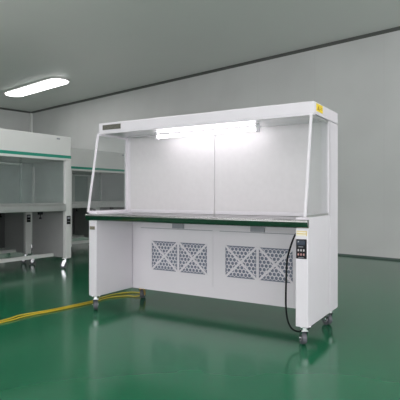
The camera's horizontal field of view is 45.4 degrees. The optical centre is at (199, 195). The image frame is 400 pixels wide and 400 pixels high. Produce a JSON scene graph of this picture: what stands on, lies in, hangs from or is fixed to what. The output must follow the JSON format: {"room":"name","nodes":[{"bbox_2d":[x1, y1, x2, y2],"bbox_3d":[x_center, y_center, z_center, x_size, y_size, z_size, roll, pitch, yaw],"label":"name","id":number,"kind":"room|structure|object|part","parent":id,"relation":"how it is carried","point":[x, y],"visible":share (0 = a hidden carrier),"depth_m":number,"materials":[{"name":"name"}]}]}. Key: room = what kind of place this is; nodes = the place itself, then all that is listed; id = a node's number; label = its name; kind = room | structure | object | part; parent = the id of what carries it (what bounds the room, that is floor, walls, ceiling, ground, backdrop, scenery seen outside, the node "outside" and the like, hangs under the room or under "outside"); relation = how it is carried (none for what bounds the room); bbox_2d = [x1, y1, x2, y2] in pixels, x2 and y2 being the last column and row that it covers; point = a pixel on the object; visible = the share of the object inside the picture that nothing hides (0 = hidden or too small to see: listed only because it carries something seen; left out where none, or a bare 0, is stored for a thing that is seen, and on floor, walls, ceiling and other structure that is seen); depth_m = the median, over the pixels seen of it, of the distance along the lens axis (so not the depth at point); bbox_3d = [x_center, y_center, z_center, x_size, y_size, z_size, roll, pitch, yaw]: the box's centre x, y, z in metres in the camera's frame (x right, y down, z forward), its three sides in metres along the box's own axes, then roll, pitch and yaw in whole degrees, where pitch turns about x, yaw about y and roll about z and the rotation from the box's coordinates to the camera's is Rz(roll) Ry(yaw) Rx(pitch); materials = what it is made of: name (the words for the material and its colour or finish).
{"room":"clean room","nodes":[
{"label":"clean room","id":0,"kind":"room"},
{"bbox_2d":[0,109,29,131],"bbox_3d":[-8.823,-0.787,10.469,0.121,3.520,10.980,0,0,42],"label":"wall","id":1,"kind":"structure","parent":0,"point":[11,120],"depth_m":14.11,"materials":[{"name":"white paint"}]},
{"bbox_2d":[0,107,30,112],"bbox_3d":[-8.777,-2.525,10.397,0.045,0.045,10.935,0,0,42],"label":"trim","id":2,"kind":"structure","parent":1,"relation":"attached to","point":[0,107],"depth_m":14.08,"materials":[{"name":"metal"}]},
{"bbox_2d":[0,237,399,399],"bbox_3d":[-2.493,1.033,4.781,17.140,0.120,11.220,0,0,42],"label":"floor","id":3,"kind":"structure","parent":0,"point":[161,345],"depth_m":3.20,"materials":[{"name":"green paint"}]},
{"bbox_2d":[0,212,30,262],"bbox_3d":[-3.202,0.090,6.548,0.815,1.765,1.504,0,0,34],"label":"bench","id":4,"kind":"object","parent":3,"relation":"on","point":[15,228],"visible":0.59,"depth_m":7.08,"materials":[{"name":"silver metal"}]},
{"bbox_3d":[-3.155,0.812,6.518,0.040,0.045,1.440,0,0,34],"label":"cross rail","id":5,"kind":"part","parent":4,"relation":"part of","materials":[{"name":"white metal"}]},
{"bbox_3d":[-2.500,0.182,6.923,0.055,1.305,0.092,0,0,34],"label":"post","id":6,"kind":"part","parent":4,"relation":"part of","materials":[{"name":"white metal"}]},
{"bbox_2d":[0,128,70,267],"bbox_3d":[-2.491,0.090,6.062,0.815,1.765,1.504,0,0,34],"label":"bench","id":7,"kind":"object","parent":3,"relation":"on","point":[35,168],"visible":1,"depth_m":6.49,"materials":[{"name":"white paint"}]},
{"bbox_3d":[-2.375,0.098,5.596,0.011,0.016,0.672,0,0,34],"label":"sash rail","id":8,"kind":"part","parent":7,"relation":"part of","materials":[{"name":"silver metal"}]},
{"bbox_3d":[-2.445,0.812,6.032,0.040,0.045,1.440,0,0,34],"label":"cross rail","id":9,"kind":"part","parent":7,"relation":"part of","materials":[{"name":"white metal"}]},
{"bbox_2d":[0,204,65,212],"bbox_3d":[-2.487,0.154,6.061,0.807,0.093,1.440,0,0,34],"label":"countertop","id":10,"kind":"structure","parent":7,"relation":"on","point":[31,207],"depth_m":5.95,"materials":[{"name":"silver metal"}]},
{"bbox_3d":[-2.021,0.098,6.131,0.011,0.016,0.672,0,0,34],"label":"sash rail","id":11,"kind":"part","parent":7,"relation":"part of","materials":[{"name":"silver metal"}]},
{"bbox_3d":[-1.789,0.182,6.437,0.055,1.305,0.092,0,0,34],"label":"post","id":12,"kind":"part","parent":7,"relation":"part of","materials":[{"name":"white metal"}]},
{"bbox_2d":[31,208,95,250],"bbox_3d":[-2.820,0.090,9.127,0.815,1.765,1.504,0,0,34],"label":"bench","id":13,"kind":"object","parent":3,"relation":"on","point":[80,225],"visible":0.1,"depth_m":9.72,"materials":[{"name":"silver metal"}]},
{"bbox_3d":[-2.912,0.209,8.340,0.055,1.251,0.092,0,0,34],"label":"post","id":14,"kind":"part","parent":13,"relation":"part of","materials":[{"name":"white metal"}]},
{"bbox_2d":[0,292,139,322],"bbox_3d":[-1.278,0.963,4.059,0.263,0.015,1.974,0,0,43],"label":"power cable","id":15,"kind":"object","parent":3,"relation":"on","point":[86,303],"visible":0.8,"depth_m":4.10,"materials":[{"name":"yellow rubber"}]},
{"bbox_2d":[71,148,124,246],"bbox_3d":[-2.051,0.090,8.602,0.815,1.765,1.504,0,0,34],"label":"bench","id":16,"kind":"object","parent":3,"relation":"on","point":[108,190],"visible":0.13,"depth_m":8.79,"materials":[{"name":"white paint"}]},
{"bbox_3d":[-2.144,0.209,7.814,0.055,1.251,0.092,0,0,34],"label":"post","id":17,"kind":"part","parent":16,"relation":"part of","materials":[{"name":"white metal"}]},
{"bbox_3d":[-2.005,0.812,8.572,0.040,0.045,1.440,0,0,34],"label":"cross rail","id":18,"kind":"part","parent":16,"relation":"part of","materials":[{"name":"white metal"}]},
{"bbox_2d":[72,202,124,207],"bbox_3d":[-2.047,0.154,8.601,0.807,0.093,1.440,0,0,34],"label":"countertop","id":19,"kind":"structure","parent":16,"relation":"on","point":[74,204],"depth_m":8.30,"materials":[{"name":"silver metal"}]},
{"bbox_2d":[85,101,337,343],"bbox_3d":[0.035,0.173,3.834,1.952,1.600,0.726,0,0,32],"label":"bench","id":20,"kind":"object","parent":3,"relation":"on","point":[235,204],"visible":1,"depth_m":3.81,"materials":[{"name":"white metal"}]},
{"bbox_3d":[-0.782,0.490,4.227,0.084,0.705,0.470,0,0,32],"label":"panel","id":21,"kind":"part","parent":20,"relation":"part of","materials":[{"name":"white metal"}]},
{"bbox_3d":[-0.752,-0.588,4.067,0.202,0.042,0.005,0,0,32],"label":"name plate","id":22,"kind":"part","parent":20,"relation":"part of","materials":[{"name":"grey metal"}]},
{"bbox_2d":[130,134,214,214],"bbox_3d":[-0.259,-0.192,4.188,0.895,0.689,0.012,0,0,32],"label":"diffuser","id":23,"kind":"object","parent":20,"relation":"attached to","point":[171,174],"depth_m":4.16,"materials":[{"name":"white"}]},
{"bbox_2d":[152,242,206,273],"bbox_3d":[-0.187,0.529,4.134,0.576,0.242,0.002,0,0,32],"label":"grille","id":24,"kind":"object","parent":20,"relation":"attached to","point":[155,242],"depth_m":4.12,"materials":[{"name":"white metal"}]},
{"bbox_2d":[85,213,308,227],"bbox_3d":[-0.014,0.178,3.734,1.932,0.055,0.504,0,0,32],"label":"countertop","id":25,"kind":"structure","parent":20,"relation":"on","point":[203,219],"depth_m":3.50,"materials":[{"name":"green metal"}]},
{"bbox_3d":[0.124,0.508,3.953,1.746,0.670,0.010,0,0,32],"label":"panel","id":26,"kind":"part","parent":20,"relation":"part of","materials":[{"name":"white metal"}]},
{"bbox_2d":[99,101,337,137],"bbox_3d":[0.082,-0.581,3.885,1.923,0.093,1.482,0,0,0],"label":"hood","id":27,"kind":"object","parent":20,"relation":"attached to","point":[291,115],"depth_m":3.58,"materials":[{"name":"white metal"}]},
{"bbox_2d":[256,124,259,131],"bbox_3d":[0.431,-0.508,3.562,0.024,0.058,0.036,0,0,32],"label":"socket","id":28,"kind":"object","parent":20,"relation":"attached to","point":[257,125],"depth_m":3.55,"materials":[{"name":"white plastic"}]},
{"bbox_2d":[225,247,292,281],"bbox_3d":[0.452,0.529,3.741,0.576,0.242,0.002,0,0,32],"label":"grille","id":29,"kind":"object","parent":20,"relation":"attached to","point":[252,264],"depth_m":3.73,"materials":[{"name":"white metal"}]},
{"bbox_2d":[215,122,321,216],"bbox_3d":[0.506,-0.192,3.717,0.895,0.689,0.012,0,0,32],"label":"diffuser","id":30,"kind":"object","parent":20,"relation":"attached to","point":[260,167],"depth_m":3.68,"materials":[{"name":"white"}]},
{"bbox_3d":[0.722,0.568,3.253,0.329,0.683,0.095,0,0,-38],"label":"power cord","id":31,"kind":"part","parent":20,"relation":"part of","materials":[{"name":"black plastic"}]},
{"bbox_3d":[0.650,0.340,3.066,0.070,0.126,0.007,0,0,32],"label":"control panel","id":32,"kind":"part","parent":20,"relation":"part of","materials":[{"name":"black plastic"}]},
{"bbox_3d":[0.776,0.490,3.267,0.084,0.705,0.470,0,0,32],"label":"panel","id":33,"kind":"part","parent":20,"relation":"part of","materials":[{"name":"white metal"}]},
{"bbox_2d":[0,0,399,111],"bbox_3d":[-2.493,-2.607,4.781,17.140,0.120,11.220,0,0,42],"label":"ceiling","id":34,"kind":"structure","parent":0,"point":[102,47],"depth_m":7.63,"materials":[{"name":"white paint"}]},
{"bbox_2d":[4,77,69,96],"bbox_3d":[-3.844,-2.522,11.145,2.480,0.050,0.500,0,0,42],"label":"ceiling lamp","id":35,"kind":"object","parent":34,"relation":"attached to","point":[51,82],"visible":1,"depth_m":10.93,"materials":[{"name":"white plastic"}]},
{"bbox_2d":[33,30,399,258],"bbox_3d":[1.216,-0.787,8.909,17.140,3.520,0.123,0,0,42],"label":"wall","id":36,"kind":"structure","parent":0,"point":[357,80],"depth_m":7.83,"materials":[{"name":"white paint"}]},
{"bbox_2d":[30,113,32,131],"bbox_3d":[-5.107,-0.778,14.470,0.060,3.447,0.060,0,0,42],"label":"trim","id":37,"kind":"structure","parent":36,"relation":"attached to","point":[31,114],"depth_m":14.44,"materials":[{"name":"white paint"}]},
{"bbox_2d":[31,26,399,112],"bbox_3d":[1.161,-2.525,8.848,16.900,0.045,0.045,0,0,42],"label":"trim","id":38,"kind":"structure","parent":36,"relation":"attached to","point":[398,27],"depth_m":9.11,"materials":[{"name":"metal"}]},
{"bbox_2d":[338,253,399,260],"bbox_3d":[1.172,0.959,8.860,16.900,0.028,0.019,0,0,42],"label":"baseboard","id":39,"kind":"structure","parent":36,"relation":"attached to","point":[338,253],"depth_m":7.51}
]}

